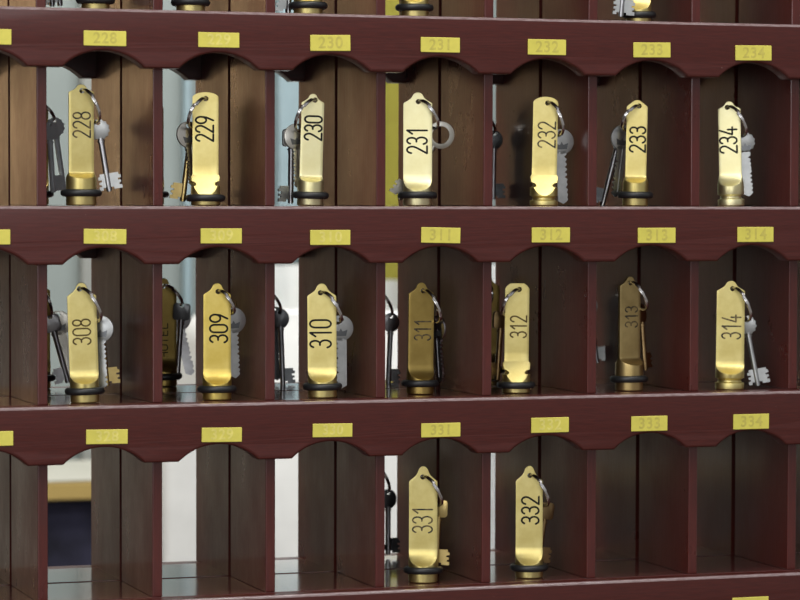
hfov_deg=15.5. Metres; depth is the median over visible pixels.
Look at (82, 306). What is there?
key fob
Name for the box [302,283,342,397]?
key fob
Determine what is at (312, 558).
shelf
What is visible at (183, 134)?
key
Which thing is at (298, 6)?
key fob
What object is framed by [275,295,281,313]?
key fob
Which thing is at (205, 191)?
key fob
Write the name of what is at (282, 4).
key
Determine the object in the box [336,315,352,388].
key
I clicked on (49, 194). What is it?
key fob
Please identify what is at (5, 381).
shelf
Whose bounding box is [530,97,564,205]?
key fob
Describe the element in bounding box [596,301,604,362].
key
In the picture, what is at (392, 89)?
curtain
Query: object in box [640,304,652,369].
key
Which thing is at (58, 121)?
key
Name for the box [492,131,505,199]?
key
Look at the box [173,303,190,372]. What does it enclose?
key
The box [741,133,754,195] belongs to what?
key
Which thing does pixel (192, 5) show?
key fob
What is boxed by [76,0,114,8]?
key fob
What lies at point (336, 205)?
shelf
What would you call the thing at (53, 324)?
key
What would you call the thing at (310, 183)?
key fob
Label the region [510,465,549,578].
key fob
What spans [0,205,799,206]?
shelf
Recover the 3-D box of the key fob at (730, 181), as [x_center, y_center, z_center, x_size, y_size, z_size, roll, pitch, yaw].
[0.274,-0.120,2.422,0.022,0.087,0.030,-1,2,-19]
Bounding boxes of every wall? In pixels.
[46,0,495,459]
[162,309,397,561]
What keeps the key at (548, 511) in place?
on the key rack at (674, 414)
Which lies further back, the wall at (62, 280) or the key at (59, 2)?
the wall at (62, 280)
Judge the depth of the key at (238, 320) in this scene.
2.30 m
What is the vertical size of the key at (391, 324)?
0.062 m
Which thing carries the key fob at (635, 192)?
on the key rack at (674, 414)
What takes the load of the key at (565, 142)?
on the key rack at (674, 414)
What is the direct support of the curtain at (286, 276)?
hanging from the wall at (62, 280)
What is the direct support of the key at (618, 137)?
on the key rack at (674, 414)
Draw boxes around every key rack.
[0,0,799,599]
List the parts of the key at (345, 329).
blade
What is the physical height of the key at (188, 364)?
0.058 m
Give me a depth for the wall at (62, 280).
3.92 m
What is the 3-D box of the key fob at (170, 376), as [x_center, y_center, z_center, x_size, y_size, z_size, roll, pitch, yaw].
[-0.197,0.027,2.445,0.031,0.090,0.031,-1,2,-19]
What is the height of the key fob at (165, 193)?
0.090 m
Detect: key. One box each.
[46,0,54,6]
[47,0,62,5]
[47,117,65,190]
[47,122,64,192]
[47,314,69,384]
[50,311,69,375]
[94,119,122,191]
[97,316,113,387]
[97,319,119,385]
[169,147,188,201]
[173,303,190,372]
[176,121,193,185]
[177,316,194,374]
[231,307,245,377]
[275,0,291,12]
[275,307,281,379]
[275,309,294,383]
[278,129,293,203]
[284,124,300,186]
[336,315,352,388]
[385,313,400,381]
[385,489,399,554]
[389,121,453,199]
[434,315,445,381]
[437,500,449,565]
[491,311,504,379]
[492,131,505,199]
[543,502,554,562]
[557,129,573,203]
[596,128,624,205]
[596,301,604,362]
[610,125,625,196]
[612,0,634,16]
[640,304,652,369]
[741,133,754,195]
[744,315,769,385]
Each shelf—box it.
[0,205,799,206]
[0,376,799,396]
[0,381,799,405]
[0,543,799,585]
[0,553,799,599]
[336,205,702,205]
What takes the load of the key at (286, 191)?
on the key rack at (674, 414)
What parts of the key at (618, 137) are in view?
blade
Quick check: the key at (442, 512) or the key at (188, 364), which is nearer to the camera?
the key at (442, 512)
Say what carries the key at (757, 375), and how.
on the key rack at (674, 414)
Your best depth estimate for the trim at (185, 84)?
3.95 m
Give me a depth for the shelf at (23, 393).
2.34 m
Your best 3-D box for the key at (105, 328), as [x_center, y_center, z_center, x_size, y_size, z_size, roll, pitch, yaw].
[-0.231,0.040,2.262,0.021,0.056,0.003,0,2,7]
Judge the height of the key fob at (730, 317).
0.090 m
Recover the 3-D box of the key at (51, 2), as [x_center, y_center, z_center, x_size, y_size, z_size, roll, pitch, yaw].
[-0.287,-0.268,2.400,0.018,0.057,0.006,-2,2,-17]
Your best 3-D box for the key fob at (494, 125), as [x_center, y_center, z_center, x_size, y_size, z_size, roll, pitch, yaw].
[0.065,-0.127,2.528,0.034,0.090,0.033,-1,2,-19]
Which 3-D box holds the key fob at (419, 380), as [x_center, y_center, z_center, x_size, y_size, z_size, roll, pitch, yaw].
[0.017,0.031,2.356,0.031,0.090,0.034,-1,2,-19]
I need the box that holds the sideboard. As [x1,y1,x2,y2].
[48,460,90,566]
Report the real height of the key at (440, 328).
0.054 m
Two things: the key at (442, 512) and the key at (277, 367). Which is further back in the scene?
the key at (277, 367)
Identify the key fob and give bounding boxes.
[47,106,55,203]
[47,289,54,388]
[60,84,101,205]
[64,283,104,402]
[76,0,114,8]
[162,278,183,386]
[163,108,168,203]
[171,0,209,10]
[186,92,224,205]
[197,283,236,399]
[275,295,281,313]
[288,0,327,13]
[292,94,328,205]
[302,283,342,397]
[385,295,393,316]
[385,473,390,548]
[395,0,433,15]
[398,92,439,205]
[401,282,441,394]
[403,466,443,582]
[491,280,504,379]
[493,121,495,134]
[497,283,534,393]
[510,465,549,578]
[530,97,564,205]
[610,276,648,390]
[617,100,652,205]
[622,0,655,20]
[715,281,751,389]
[718,101,747,205]
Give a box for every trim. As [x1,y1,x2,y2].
[79,4,90,459]
[181,78,190,311]
[275,0,298,259]
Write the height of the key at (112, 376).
0.053 m
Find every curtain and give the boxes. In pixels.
[275,264,495,548]
[385,0,398,279]
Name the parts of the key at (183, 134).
blade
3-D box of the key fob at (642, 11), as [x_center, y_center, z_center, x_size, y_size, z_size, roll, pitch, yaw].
[0.194,-0.273,2.390,0.030,0.096,0.029,-1,2,-19]
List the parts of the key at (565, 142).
blade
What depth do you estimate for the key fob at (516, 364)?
2.37 m
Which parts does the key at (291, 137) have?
blade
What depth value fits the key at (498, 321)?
2.38 m
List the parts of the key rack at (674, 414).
number plate, number plate, number plate, number plate, number plate, number plate, number plate, number plate, number plate, number plate, number plate, number plate, number plate, number plate, number plate, number plate, number plate, number plate, number plate, number plate, number plate, number plate, number plate, number plate, number plate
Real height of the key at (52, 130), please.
0.058 m
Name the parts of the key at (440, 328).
blade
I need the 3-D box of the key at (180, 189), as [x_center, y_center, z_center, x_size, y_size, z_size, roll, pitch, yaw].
[-0.168,-0.105,2.288,0.024,0.058,0.006,0,2,-6]
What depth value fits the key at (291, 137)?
2.31 m
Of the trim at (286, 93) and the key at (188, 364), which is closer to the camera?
the key at (188, 364)
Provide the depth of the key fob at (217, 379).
2.28 m
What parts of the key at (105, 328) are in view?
blade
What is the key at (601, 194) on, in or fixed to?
on the key rack at (674, 414)
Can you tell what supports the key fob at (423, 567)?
on the key rack at (674, 414)
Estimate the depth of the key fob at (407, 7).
2.32 m
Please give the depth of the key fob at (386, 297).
2.49 m
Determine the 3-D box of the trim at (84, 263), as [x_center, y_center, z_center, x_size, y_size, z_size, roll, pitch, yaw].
[-0.415,0.158,3.922,0.025,2.300,0.020,-1,2,-19]
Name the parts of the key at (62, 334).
blade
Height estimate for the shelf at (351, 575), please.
0.012 m
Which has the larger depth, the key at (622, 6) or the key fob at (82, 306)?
the key at (622, 6)
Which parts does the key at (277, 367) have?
blade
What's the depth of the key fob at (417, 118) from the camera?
2.33 m
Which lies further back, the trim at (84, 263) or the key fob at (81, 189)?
the trim at (84, 263)
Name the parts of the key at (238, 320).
blade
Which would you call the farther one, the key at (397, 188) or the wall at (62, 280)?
the wall at (62, 280)
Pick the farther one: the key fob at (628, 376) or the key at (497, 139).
the key at (497, 139)
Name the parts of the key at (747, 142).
blade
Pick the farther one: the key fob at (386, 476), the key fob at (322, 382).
the key fob at (386, 476)
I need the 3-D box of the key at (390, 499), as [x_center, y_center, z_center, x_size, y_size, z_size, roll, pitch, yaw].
[-0.009,0.190,2.510,0.018,0.056,0.006,-1,2,-20]

